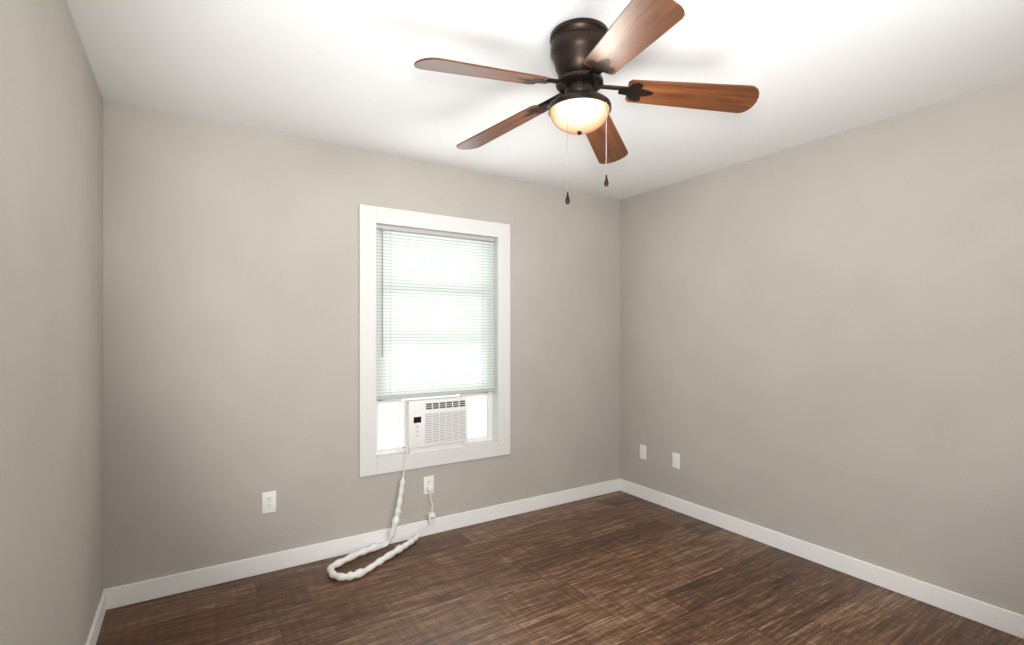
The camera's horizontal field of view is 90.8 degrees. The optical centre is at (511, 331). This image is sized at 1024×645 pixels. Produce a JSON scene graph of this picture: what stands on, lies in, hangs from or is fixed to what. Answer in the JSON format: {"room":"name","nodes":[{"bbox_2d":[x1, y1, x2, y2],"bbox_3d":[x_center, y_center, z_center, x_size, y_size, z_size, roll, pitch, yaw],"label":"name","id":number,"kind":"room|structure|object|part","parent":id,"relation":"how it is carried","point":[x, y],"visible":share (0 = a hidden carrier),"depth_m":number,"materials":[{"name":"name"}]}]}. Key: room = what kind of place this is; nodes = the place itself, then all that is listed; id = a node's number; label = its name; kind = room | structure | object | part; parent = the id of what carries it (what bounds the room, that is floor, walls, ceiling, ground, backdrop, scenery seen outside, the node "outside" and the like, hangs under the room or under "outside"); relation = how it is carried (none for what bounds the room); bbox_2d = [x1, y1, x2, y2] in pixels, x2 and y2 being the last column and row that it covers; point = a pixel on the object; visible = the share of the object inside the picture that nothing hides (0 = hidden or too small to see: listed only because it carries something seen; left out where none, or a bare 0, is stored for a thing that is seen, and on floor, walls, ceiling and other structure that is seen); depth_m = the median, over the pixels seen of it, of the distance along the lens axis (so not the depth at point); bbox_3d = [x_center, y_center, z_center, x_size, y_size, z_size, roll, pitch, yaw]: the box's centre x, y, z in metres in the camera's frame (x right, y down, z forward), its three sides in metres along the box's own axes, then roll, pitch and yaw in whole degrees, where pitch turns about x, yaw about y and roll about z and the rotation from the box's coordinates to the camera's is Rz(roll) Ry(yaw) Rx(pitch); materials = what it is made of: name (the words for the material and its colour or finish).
{"room":"empty bedroom","nodes":[
{"label":"empty bedroom","id":0,"kind":"room"},
{"bbox_2d":[0,0,102,644],"bbox_3d":[-1.126,0.110,0.988,0.140,2.440,3.580,0,0,-33],"label":"wall","id":1,"kind":"structure","parent":0,"point":[51,344],"depth_m":1.49,"materials":[{"name":"paint"}]},
{"bbox_2d":[85,590,105,644],"bbox_3d":[-1.058,1.280,1.024,0.013,0.100,3.287,0,0,-33],"label":"baseboard","id":2,"kind":"structure","parent":1,"relation":"attached to","point":[93,634],"depth_m":2.21,"materials":[{"name":"white wood"}]},
{"bbox_2d":[103,100,619,589],"bbox_3d":[-0.561,0.110,3.391,3.400,2.440,0.140,0,0,-33],"label":"wall","id":3,"kind":"structure","parent":0,"point":[229,324],"depth_m":2.83,"materials":[{"name":"paint"}]},
{"bbox_2d":[262,491,275,513],"bbox_3d":[-1.347,0.944,2.800,0.072,0.117,0.008,0,0,-33],"label":"electrical outlet","id":4,"kind":"object","parent":3,"relation":"attached to","point":[268,502],"visible":1,"depth_m":2.80,"materials":[{"name":"white plastic"}]},
{"bbox_2d":[103,479,619,609],"bbox_3d":[-0.520,1.280,3.326,3.400,0.100,0.013,0,0,-33],"label":"baseboard","id":5,"kind":"structure","parent":3,"relation":"attached to","point":[137,592],"depth_m":2.94,"materials":[{"name":"white wood"}]},
{"bbox_2d":[424,475,433,494],"bbox_3d":[-0.546,1.005,3.312,0.072,0.117,0.008,0,0,-33],"label":"outlet","id":6,"kind":"object","parent":3,"relation":"attached to","point":[428,480],"visible":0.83,"depth_m":3.31,"materials":[{"name":"white plastic"}]},
{"bbox_2d":[359,204,509,476],"bbox_3d":[-0.509,0.052,3.413,1.080,1.655,0.158,0,0,-33],"label":"window","id":7,"kind":"structure","parent":3,"relation":"in","point":[389,423],"depth_m":3.29,"materials":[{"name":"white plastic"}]},
{"bbox_2d":[402,395,466,452],"bbox_3d":[-0.596,0.610,3.500,0.417,0.336,0.440,0,0,-33],"label":"ac unit","id":8,"kind":"object","parent":7,"relation":"in","point":[433,423],"visible":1,"depth_m":3.31,"materials":[{"name":"white plastic"}]},
{"bbox_2d":[327,446,434,580],"bbox_3d":[-0.727,1.027,2.981,0.720,0.603,0.357,0,0,-33],"label":"cord","id":9,"kind":"object","parent":8,"relation":"attached to","point":[351,575],"visible":0.98,"depth_m":3.02,"materials":[{"name":"white plastic"}]},
{"bbox_2d":[376,224,494,399],"bbox_3d":[-0.490,-0.123,3.384,0.870,1.097,0.040,0,0,-33],"label":"window blinds","id":10,"kind":"object","parent":7,"relation":"attached to","point":[435,314],"visible":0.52,"depth_m":3.37,"materials":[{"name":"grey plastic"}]},
{"bbox_2d":[66,0,1023,199],"bbox_3d":[0.365,-1.160,1.942,3.680,0.100,3.580,0,0,-33],"label":"ceiling","id":11,"kind":"structure","parent":0,"point":[345,73],"depth_m":2.13,"materials":[{"name":"white paint"}]},
{"bbox_2d":[414,0,758,203],"bbox_3d":[0.210,-0.779,1.863,1.180,0.661,1.217,0,0,-33],"label":"fan","id":12,"kind":"object","parent":11,"relation":"hanging from","point":[586,53],"visible":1,"depth_m":1.80,"materials":[{"name":"brown wood"}]},
{"bbox_3d":[-0.097,-0.862,1.676,0.465,0.006,0.144,-8,17,-30],"label":"blade","id":13,"kind":"part","parent":12,"relation":"part of","materials":[{"name":"brown wood"}]},
{"bbox_3d":[-0.052,-0.862,2.150,0.465,0.006,0.144,-9,7,41],"label":"blade","id":14,"kind":"part","parent":12,"relation":"part of","materials":[{"name":"brown wood"}]},
{"bbox_3d":[0.252,-0.779,1.882,0.220,0.090,0.220,0,0,-33],"label":"light globe","id":15,"kind":"part","parent":12,"relation":"part of","materials":[{"name":"white glass"}]},
{"label":"blade","id":16,"kind":"part","parent":12,"relation":"part of","materials":[{"name":"brown wood"}]},
{"bbox_3d":[0.340,-0.862,1.487,0.144,0.006,0.465,13,4,-14],"label":"blade","id":17,"kind":"part","parent":12,"relation":"part of","materials":[{"name":"brown wood"}]},
{"bbox_3d":[0.654,-0.862,1.844,0.465,0.006,0.144,7,-12,5],"label":"blade","id":18,"kind":"part","parent":12,"relation":"part of","materials":[{"name":"brown wood"}]},
{"bbox_2d":[96,491,1023,644],"bbox_3d":[0.365,1.380,1.942,3.680,0.100,3.580,0,0,-33],"label":"floor","id":19,"kind":"structure","parent":0,"point":[618,568],"depth_m":2.52,"materials":[{"name":"wood"}]},
{"bbox_2d":[620,76,1023,615],"bbox_3d":[1.857,0.110,2.895,0.140,2.440,3.580,0,0,-33],"label":"wall","id":20,"kind":"structure","parent":0,"point":[821,342],"depth_m":2.75,"materials":[{"name":"paint"}]},
{"bbox_2d":[640,444,645,459],"bbox_3d":[1.053,0.958,4.037,0.017,0.117,0.072,0,0,-33],"label":"outlet","id":21,"kind":"object","parent":20,"relation":"attached to","point":[642,451],"visible":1,"depth_m":4.03,"materials":[{"name":"white plastic"}]},
{"bbox_2d":[672,452,679,468],"bbox_3d":[1.224,0.958,3.761,0.008,0.117,0.072,0,0,-33],"label":"duplex electrical outlet","id":22,"kind":"object","parent":20,"relation":"attached to","point":[675,460],"visible":1,"depth_m":3.76,"materials":[{"name":"white plastic"}]},
{"bbox_2d":[620,479,1023,638],"bbox_3d":[1.796,1.280,2.849,0.013,0.100,3.287,0,0,-33],"label":"baseboard","id":23,"kind":"structure","parent":20,"relation":"attached to","point":[998,618],"depth_m":2.74,"materials":[{"name":"white wood"}]}
]}

